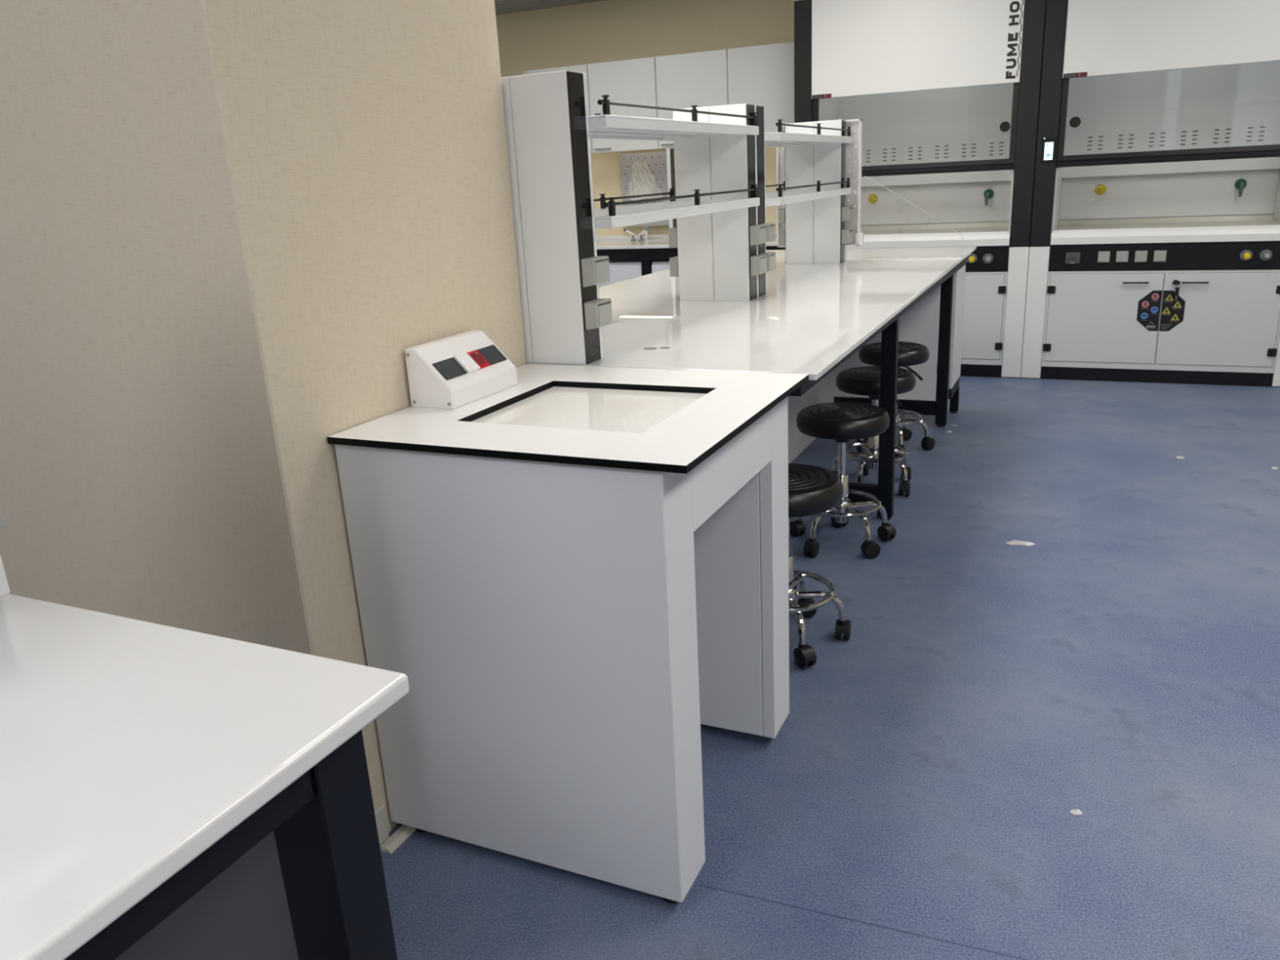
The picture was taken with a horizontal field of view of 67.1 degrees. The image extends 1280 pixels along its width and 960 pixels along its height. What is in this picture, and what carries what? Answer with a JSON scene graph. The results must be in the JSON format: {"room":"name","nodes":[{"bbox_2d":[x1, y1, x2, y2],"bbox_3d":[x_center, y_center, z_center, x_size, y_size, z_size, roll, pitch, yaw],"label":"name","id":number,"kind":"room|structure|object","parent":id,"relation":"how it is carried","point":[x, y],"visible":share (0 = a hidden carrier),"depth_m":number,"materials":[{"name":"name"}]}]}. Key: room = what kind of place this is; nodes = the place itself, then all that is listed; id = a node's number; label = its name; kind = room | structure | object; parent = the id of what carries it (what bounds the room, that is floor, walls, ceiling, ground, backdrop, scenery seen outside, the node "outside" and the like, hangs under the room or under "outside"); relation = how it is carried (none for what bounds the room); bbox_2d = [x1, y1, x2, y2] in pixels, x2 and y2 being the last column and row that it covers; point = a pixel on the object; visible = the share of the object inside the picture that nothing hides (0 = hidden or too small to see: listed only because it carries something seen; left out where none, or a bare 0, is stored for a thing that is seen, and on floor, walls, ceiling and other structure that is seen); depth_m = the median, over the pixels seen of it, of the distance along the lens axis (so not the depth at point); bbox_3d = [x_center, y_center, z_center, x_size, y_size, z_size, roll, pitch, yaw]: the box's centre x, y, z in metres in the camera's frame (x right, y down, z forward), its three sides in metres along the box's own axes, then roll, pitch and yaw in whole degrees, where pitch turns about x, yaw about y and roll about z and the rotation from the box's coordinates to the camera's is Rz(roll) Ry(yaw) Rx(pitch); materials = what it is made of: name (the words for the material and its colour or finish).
{"room":"science laboratory","nodes":[
{"label":"science laboratory","id":0,"kind":"room"},
{"bbox_2d":[0,0,525,832],"bbox_3d":[-1.199,-0.640,2.291,1.563,2.650,0.859,5,19,24],"label":"wall","id":1,"kind":"structure","parent":0,"point":[228,228],"depth_m":1.82,"materials":[{"name":"beige paint"}]},
{"bbox_2d":[374,804,389,846],"bbox_3d":[-0.574,0.753,2.033,0.010,0.085,0.120,5,19,24],"label":"baseboard","id":2,"kind":"structure","parent":1,"relation":"attached to","point":[380,813],"depth_m":2.06,"materials":[{"name":"grey plastic"}]},
{"bbox_2d":[494,0,604,15],"bbox_3d":[-0.453,-2.007,1.923,8.800,0.100,10.600,5,19,24],"label":"ceiling","id":3,"kind":"structure","parent":0,"point":[502,6],"depth_m":7.45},
{"bbox_2d":[495,0,1009,244],"bbox_3d":[1.843,-2.262,6.951,8.800,2.650,0.120,5,19,24],"label":"wall","id":4,"kind":"structure","parent":0,"point":[606,30],"depth_m":7.43,"materials":[{"name":"beige paint"}]},
{"bbox_2d":[524,64,592,153],"bbox_3d":[-0.561,-2.889,7.594,0.553,0.633,0.402,5,19,24],"label":"upper cabinet","id":5,"kind":"object","parent":4,"relation":"attached to","point":[583,68],"visible":0.21,"depth_m":7.32,"materials":[{"name":"grey"}]},
{"bbox_2d":[586,57,658,153],"bbox_3d":[-0.055,-2.844,7.365,0.557,0.633,0.402,5,19,24],"label":"upper cabinet","id":6,"kind":"object","parent":4,"relation":"attached to","point":[633,81],"visible":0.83,"depth_m":7.18,"materials":[{"name":"grey"}]},
{"bbox_2d":[619,151,669,239],"bbox_3d":[0.051,-2.260,7.688,0.430,0.664,0.100,5,19,24],"label":"pegboard","id":7,"kind":"object","parent":4,"relation":"attached to","point":[656,162],"visible":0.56,"depth_m":7.62,"materials":[{"name":"grey plastic"}]},
{"bbox_2d":[626,160,663,200],"bbox_3d":[0.013,-2.355,7.597,0.316,0.300,0.113,5,19,24],"label":"plastic bag","id":8,"kind":"object","parent":7,"relation":"hanging from","point":[642,180],"visible":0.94,"depth_m":7.61,"materials":[{"name":"white plastic"}]},
{"bbox_2d":[622,220,669,226],"bbox_3d":[0.055,-2.054,7.737,0.430,0.034,0.068,5,19,24],"label":"drip tray","id":9,"kind":"object","parent":7,"relation":"on","point":[660,223],"depth_m":7.68,"materials":[{"name":"grey plastic"}]},
{"bbox_2d":[654,48,728,148],"bbox_3d":[0.448,-2.800,7.138,0.553,0.633,0.402,5,19,24],"label":"upper cabinet","id":10,"kind":"object","parent":4,"relation":"attached to","point":[700,79],"visible":0.48,"depth_m":6.94,"materials":[{"name":"grey"}]},
{"bbox_2d":[727,41,794,132],"bbox_3d":[0.981,-2.752,6.897,0.618,0.633,0.402,5,19,24],"label":"upper cabinet","id":11,"kind":"object","parent":4,"relation":"attached to","point":[762,75],"visible":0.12,"depth_m":6.74,"materials":[{"name":"grey"}]},
{"bbox_2d":[380,375,1279,959],"bbox_3d":[-0.315,0.614,2.744,8.800,0.100,10.600,5,19,24],"label":"floor","id":12,"kind":"structure","parent":0,"point":[925,775],"depth_m":2.32,"materials":[{"name":"blue plastic"}]},
{"bbox_2d":[0,593,408,959],"bbox_3d":[-1.490,1.040,-0.089,1.340,0.900,3.294,5,19,24],"label":"lab bench","id":13,"kind":"object","parent":12,"relation":"on","point":[167,793],"visible":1,"depth_m":0.87,"materials":[{"name":"white stone"}]},
{"bbox_2d":[0,506,9,596],"bbox_3d":[-1.165,0.001,0.557,0.354,0.660,1.304,5,19,24],"label":"rack","id":14,"kind":"object","parent":13,"relation":"on","point":[4,587],"visible":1,"depth_m":1.15,"materials":[{"name":"white"}]},
{"bbox_2d":[0,506,4,528],"bbox_3d":[-0.764,0.037,1.077,0.038,0.068,0.081,5,19,24],"label":"socket","id":15,"kind":"object","parent":14,"relation":"attached to","point":[2,520],"depth_m":1.11,"materials":[{"name":"white plastic"}]},
{"bbox_2d":[379,824,415,854],"bbox_3d":[-0.521,0.770,2.093,0.034,0.013,0.105,5,19,24],"label":"cable trunking","id":16,"kind":"object","parent":12,"relation":"on","point":[404,832],"visible":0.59,"depth_m":2.08,"materials":[{"name":"grey plastic"}]},
{"bbox_2d":[327,364,808,903],"bbox_3d":[-0.085,0.270,2.130,0.734,0.900,0.734,5,19,24],"label":"table","id":17,"kind":"object","parent":12,"relation":"on","point":[570,573],"visible":0.99,"depth_m":1.83,"materials":[{"name":"white laminate"}]},
{"bbox_2d":[404,329,517,409],"bbox_3d":[-0.373,-0.254,2.136,0.110,0.124,0.318,5,19,24],"label":"box","id":18,"kind":"object","parent":17,"relation":"on","point":[452,372],"visible":1,"depth_m":2.05,"materials":[{"name":"white plastic"}]},
{"bbox_2d":[466,349,490,368],"bbox_3d":[-0.356,-0.264,2.117,0.036,0.036,0.044,5,19,24],"label":"socket","id":19,"kind":"object","parent":18,"relation":"attached to","point":[477,358],"depth_m":2.12,"materials":[{"name":"red plastic"}]},
{"bbox_2d":[599,260,656,287],"bbox_3d":[-0.244,-1.402,7.766,0.880,0.735,0.652,5,19,24],"label":"base cabinet","id":20,"kind":"object","parent":12,"relation":"on","point":[620,271],"visible":0.07,"depth_m":7.30,"materials":[{"name":"white"}]},
{"bbox_2d":[651,260,669,273],"bbox_3d":[0.628,-1.325,7.371,0.880,0.735,0.652,5,19,24],"label":"base cabinet","id":21,"kind":"object","parent":12,"relation":"on","point":[658,265],"visible":0.06,"depth_m":7.17,"materials":[{"name":"white"}]},
{"bbox_2d":[595,231,785,275],"bbox_3d":[-0.236,-1.480,7.743,3.300,0.895,0.700,5,19,24],"label":"bench","id":22,"kind":"object","parent":12,"relation":"on","point":[617,247],"visible":0.09,"depth_m":7.22,"materials":[{"name":"white stone"}]},
{"bbox_2d":[623,228,635,241],"bbox_3d":[-0.081,-1.937,7.618,0.096,0.101,0.043,-1,17,5],"label":"tap","id":23,"kind":"object","parent":22,"relation":"on","point":[624,229],"visible":1,"depth_m":7.61,"materials":[{"name":"silver metal"}]},
{"bbox_2d":[638,227,648,240],"bbox_3d":[0.028,-1.927,7.569,0.096,0.101,0.043,14,24,43],"label":"tap","id":24,"kind":"object","parent":22,"relation":"on","point":[646,228],"visible":1,"depth_m":7.58,"materials":[{"name":"silver metal"}]},
{"bbox_2d":[666,148,676,228],"bbox_3d":[0.248,-2.150,7.289,0.034,0.671,0.112,5,19,24],"label":"post","id":25,"kind":"object","parent":22,"relation":"on","point":[669,152],"visible":0.33,"depth_m":7.21,"materials":[{"name":"white metal"}]},
{"bbox_2d":[595,235,777,249],"bbox_3d":[-0.256,-1.862,7.623,3.300,0.027,0.700,5,19,24],"label":"countertop","id":26,"kind":"structure","parent":22,"relation":"on","point":[650,243],"depth_m":7.27,"materials":[{"name":"white stone"}]},
{"bbox_2d":[525,246,976,520],"bbox_3d":[0.506,-0.365,4.055,1.376,0.900,3.428,5,19,24],"label":"lab bench","id":27,"kind":"object","parent":12,"relation":"on","point":[811,318],"visible":0.38,"depth_m":3.38,"materials":[{"name":"white stone"}]},
{"bbox_2d":[501,70,767,364],"bbox_3d":[0.008,-0.810,2.914,0.374,0.680,1.307,5,19,24],"label":"rack","id":28,"kind":"object","parent":27,"relation":"on","point":[549,128],"visible":0.75,"depth_m":2.41,"materials":[{"name":"white metal"}]},
{"bbox_2d":[581,255,609,287],"bbox_3d":[-0.108,-0.512,2.370,0.038,0.068,0.084,5,19,24],"label":"socket","id":29,"kind":"object","parent":28,"relation":"attached to","point":[595,270],"depth_m":2.34,"materials":[{"name":"grey plastic"}]},
{"bbox_2d":[583,297,612,329],"bbox_3d":[-0.102,-0.413,2.401,0.038,0.068,0.084,5,19,24],"label":"socket","id":30,"kind":"object","parent":28,"relation":"attached to","point":[597,312],"depth_m":2.37,"materials":[{"name":"grey plastic"}]},
{"bbox_2d":[588,114,751,140],"bbox_3d":[-0.006,-1.032,2.847,0.340,0.028,1.101,5,19,24],"label":"shelf","id":31,"kind":"object","parent":28,"relation":"attached to","point":[605,126],"depth_m":2.85,"materials":[{"name":"white"}]},
{"bbox_2d":[667,226,677,247],"bbox_3d":[0.135,-0.887,3.527,0.038,0.068,0.085,5,19,24],"label":"socket","id":32,"kind":"object","parent":28,"relation":"attached to","point":[673,232],"depth_m":3.49,"materials":[{"name":"grey plastic"}]},
{"bbox_2d":[594,198,752,228],"bbox_3d":[0.005,-0.808,2.917,0.340,0.028,1.101,5,19,24],"label":"shelf","id":33,"kind":"object","parent":28,"relation":"attached to","point":[620,216],"depth_m":2.82,"materials":[{"name":"white"}]},
{"bbox_2d":[669,256,678,276],"bbox_3d":[0.141,-0.788,3.558,0.038,0.068,0.085,5,19,24],"label":"socket","id":34,"kind":"object","parent":28,"relation":"attached to","point":[673,261],"depth_m":3.52,"materials":[{"name":"grey plastic"}]},
{"bbox_2d":[749,224,766,245],"bbox_3d":[0.417,-0.863,3.399,0.038,0.068,0.085,5,19,24],"label":"socket","id":35,"kind":"object","parent":28,"relation":"attached to","point":[757,233],"depth_m":3.37,"materials":[{"name":"grey plastic"}]},
{"bbox_2d":[750,254,767,275],"bbox_3d":[0.423,-0.763,3.430,0.038,0.068,0.085,5,19,24],"label":"socket","id":36,"kind":"object","parent":28,"relation":"attached to","point":[758,263],"depth_m":3.40,"materials":[{"name":"grey plastic"}]},
{"bbox_2d":[644,346,670,349],"bbox_3d":[0.046,-0.353,2.581,0.071,0.002,0.024,-2,17,5],"label":"clip","id":37,"kind":"object","parent":27,"relation":"on","point":[649,348],"visible":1,"depth_m":2.58,"materials":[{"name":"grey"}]},
{"bbox_2d":[525,246,976,380],"bbox_3d":[0.484,-0.787,3.923,1.376,0.016,3.428,5,19,24],"label":"countertop","id":38,"kind":"structure","parent":27,"relation":"on","point":[810,317],"depth_m":3.08,"materials":[{"name":"white stone"}]},
{"bbox_2d":[755,105,853,297],"bbox_3d":[0.574,-1.188,4.063,0.351,0.656,1.358,5,19,24],"label":"rack","id":39,"kind":"object","parent":27,"relation":"on","point":[815,214],"visible":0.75,"depth_m":4.53,"materials":[{"name":"white metal"}]},
{"bbox_2d":[760,252,775,271],"bbox_3d":[0.466,-0.794,3.520,0.038,0.068,0.084,5,19,24],"label":"socket","id":40,"kind":"object","parent":39,"relation":"attached to","point":[771,256],"depth_m":3.50,"materials":[{"name":"grey plastic"}]},
{"bbox_2d":[760,222,775,242],"bbox_3d":[0.461,-0.893,3.489,0.038,0.068,0.084,5,19,24],"label":"socket","id":41,"kind":"object","parent":39,"relation":"attached to","point":[771,227],"depth_m":3.47,"materials":[{"name":"grey plastic"}]},
{"bbox_2d":[777,230,785,245],"bbox_3d":[0.706,-1.188,4.738,0.038,0.068,0.080,5,19,24],"label":"socket","id":42,"kind":"object","parent":39,"relation":"attached to","point":[781,234],"depth_m":4.70,"materials":[{"name":"grey plastic"}]},
{"bbox_2d":[777,208,785,223],"bbox_3d":[0.701,-1.287,4.707,0.038,0.068,0.080,5,19,24],"label":"socket","id":43,"kind":"object","parent":39,"relation":"attached to","point":[781,212],"depth_m":4.67,"materials":[{"name":"white plastic"}]},
{"bbox_2d":[765,188,846,206],"bbox_3d":[0.572,-1.191,4.072,0.334,0.028,1.165,5,19,24],"label":"shelf","id":44,"kind":"object","parent":39,"relation":"attached to","point":[793,195],"depth_m":4.04,"materials":[{"name":"white metal"}]},
{"bbox_2d":[764,132,847,146],"bbox_3d":[0.561,-1.408,4.003,0.334,0.028,1.165,5,19,24],"label":"shelf","id":45,"kind":"object","parent":39,"relation":"attached to","point":[771,139],"depth_m":4.10,"materials":[{"name":"white"}]},
{"bbox_2d":[840,228,852,244],"bbox_3d":[0.989,-1.163,4.610,0.038,0.068,0.080,5,19,24],"label":"socket","id":46,"kind":"object","parent":39,"relation":"attached to","point":[846,233],"depth_m":4.58,"materials":[{"name":"grey plastic"}]},
{"bbox_2d":[841,205,853,222],"bbox_3d":[0.983,-1.262,4.579,0.038,0.068,0.080,5,19,24],"label":"socket","id":47,"kind":"object","parent":39,"relation":"attached to","point":[846,211],"depth_m":4.55,"materials":[{"name":"white plastic"}]},
{"bbox_2d":[776,119,863,260],"bbox_3d":[0.871,-1.388,4.671,0.419,0.645,0.050,5,19,24],"label":"rack","id":48,"kind":"object","parent":27,"relation":"on","point":[853,149],"visible":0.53,"depth_m":4.61,"materials":[{"name":"white plastic"}]},
{"bbox_2d":[834,264,965,400],"bbox_3d":[1.158,-0.859,5.335,1.152,0.726,0.392,5,19,24],"label":"base cabinet","id":49,"kind":"object","parent":27,"relation":"attached to","point":[919,324],"visible":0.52,"depth_m":5.03,"materials":[{"name":"white metal"}]},
{"bbox_2d":[862,176,963,260],"bbox_3d":[1.288,-1.242,4.556,0.464,0.392,0.010,5,19,24],"label":"guard","id":50,"kind":"object","parent":27,"relation":"on","point":[865,176],"visible":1,"depth_m":4.58,"materials":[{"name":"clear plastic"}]},
{"bbox_2d":[787,462,851,668],"bbox_3d":[0.429,0.235,2.805,0.372,0.510,0.387,0,18,10],"label":"stool","id":51,"kind":"object","parent":12,"relation":"on","point":[813,490],"visible":0.55,"depth_m":2.71,"materials":[{"name":"black leather"}]},
{"bbox_2d":[790,401,896,558],"bbox_3d":[0.731,-0.005,3.519,0.387,0.510,0.372,-10,19,-22],"label":"stool","id":52,"kind":"object","parent":12,"relation":"on","point":[842,422],"visible":0.91,"depth_m":3.44,"materials":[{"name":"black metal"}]},
{"bbox_2d":[698,884,1031,959],"bbox_3d":[1.811,0.918,1.246,3.646,0.001,0.004,4,19,21],"label":"trim","id":53,"kind":"structure","parent":12,"relation":"on","point":[948,941],"depth_m":1.79,"materials":[{"name":"blue"}]},
{"bbox_2d":[831,365,915,496],"bbox_3d":[1.024,-0.212,4.133,0.384,0.510,0.375,-15,21,-34],"label":"stool","id":54,"kind":"object","parent":12,"relation":"on","point":[860,380],"visible":0.69,"depth_m":4.05,"materials":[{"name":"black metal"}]},
{"bbox_2d":[856,341,935,457],"bbox_3d":[1.216,-0.399,4.695,0.372,0.510,0.387,-9,18,-18],"label":"stool","id":55,"kind":"object","parent":12,"relation":"on","point":[909,353],"visible":0.46,"depth_m":4.59,"materials":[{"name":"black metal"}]},
{"bbox_2d":[794,0,1046,377],"bbox_3d":[1.850,-1.937,6.417,1.470,2.342,0.844,5,19,24],"label":"fume hood","id":56,"kind":"object","parent":12,"relation":"on","point":[945,94],"visible":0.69,"depth_m":6.06,"materials":[{"name":"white metal"}]},
{"bbox_2d":[867,193,877,203],"bbox_3d":[1.650,-2.001,6.864,0.066,0.066,0.059,5,19,24],"label":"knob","id":57,"kind":"object","parent":56,"relation":"attached to","point":[872,197],"depth_m":6.87,"materials":[{"name":"yellow plastic"}]},
{"bbox_2d":[860,222,1009,243],"bbox_3d":[1.856,-1.646,6.487,1.215,0.099,0.741,5,19,24],"label":"countertop","id":58,"kind":"structure","parent":56,"relation":"on","point":[984,226],"depth_m":6.66,"materials":[{"name":"grey"}]},
{"bbox_2d":[983,188,994,205],"bbox_3d":[2.353,-1.913,6.529,0.066,0.105,0.104,5,19,24],"label":"valve","id":59,"kind":"object","parent":56,"relation":"attached to","point":[988,193],"depth_m":6.55,"materials":[{"name":"green plastic"}]},
{"bbox_2d":[1004,539,1035,546],"bbox_3d":[1.379,0.227,3.505,0.101,0.012,0.046,-1,18,7],"label":"scrap","id":60,"kind":"object","parent":12,"relation":"on","point":[1014,542],"visible":1,"depth_m":3.50,"materials":[{"name":"white paper"}]},
{"bbox_2d":[1069,808,1083,816],"bbox_3d":[0.931,0.708,2.057,0.022,0.006,0.023,-18,23,-40],"label":"scrap","id":61,"kind":"object","parent":12,"relation":"on","point":[1073,811],"visible":1,"depth_m":2.06,"materials":[{"name":"white paper"}]},
{"bbox_2d":[1021,0,1279,386],"bbox_3d":[3.188,-1.818,5.812,1.470,2.342,0.844,5,19,24],"label":"fume hood","id":62,"kind":"object","parent":12,"relation":"on","point":[1157,163],"visible":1,"depth_m":5.75,"materials":[{"name":"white metal"}]},
{"bbox_2d":[1095,184,1106,195],"bbox_3d":[2.987,-1.882,6.259,0.066,0.066,0.059,5,19,24],"label":"outlet","id":63,"kind":"object","parent":62,"relation":"attached to","point":[1100,189],"depth_m":6.27,"materials":[{"name":"yellow plastic"}]},
{"bbox_2d":[1097,251,1110,262],"bbox_3d":[2.755,-1.325,5.731,0.064,0.064,0.014,5,19,24],"label":"socket","id":64,"kind":"object","parent":62,"relation":"attached to","point":[1102,256],"depth_m":5.73,"materials":[{"name":"grey plastic"}]},
{"bbox_2d":[1115,250,1128,262],"bbox_3d":[2.844,-1.317,5.691,0.064,0.064,0.014,5,19,24],"label":"socket","id":65,"kind":"object","parent":62,"relation":"attached to","point":[1121,255],"depth_m":5.68,"materials":[{"name":"grey plastic"}]},
{"bbox_2d":[1134,250,1147,262],"bbox_3d":[2.933,-1.309,5.651,0.064,0.064,0.014,5,19,24],"label":"socket","id":66,"kind":"object","parent":62,"relation":"attached to","point":[1140,255],"depth_m":5.64,"materials":[{"name":"grey plastic"}]},
{"bbox_2d":[1153,250,1166,262],"bbox_3d":[3.023,-1.301,5.610,0.064,0.064,0.014,5,19,24],"label":"socket","id":67,"kind":"object","parent":62,"relation":"attached to","point":[1158,255],"depth_m":5.60,"materials":[{"name":"grey plastic"}]},
{"bbox_2d":[1055,214,1279,230],"bbox_3d":[3.194,-1.527,5.883,1.215,0.099,0.741,5,19,24],"label":"countertop","id":68,"kind":"structure","parent":62,"relation":"on","point":[1251,220],"depth_m":6.07,"materials":[{"name":"grey"}]},
{"bbox_2d":[1172,280,1180,300],"bbox_3d":[3.113,-1.101,5.610,0.038,0.110,0.020,5,19,24],"label":"key","id":69,"kind":"object","parent":62,"relation":"hanging from","point":[1176,291],"visible":1,"depth_m":5.60,"materials":[{"name":"black plastic"}]},
{"bbox_2d":[1234,178,1246,196],"bbox_3d":[3.690,-1.794,5.924,0.066,0.105,0.104,5,19,24],"label":"valve","id":70,"kind":"object","parent":62,"relation":"attached to","point":[1240,184],"depth_m":5.95,"materials":[{"name":"green plastic"}]},
{"bbox_2d":[1175,456,1185,458],"bbox_3d":[2.459,-0.105,4.390,0.036,0.006,0.050,5,19,24],"label":"scrap","id":71,"kind":"object","parent":12,"relation":"on","point":[1177,457],"visible":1,"depth_m":4.38,"materials":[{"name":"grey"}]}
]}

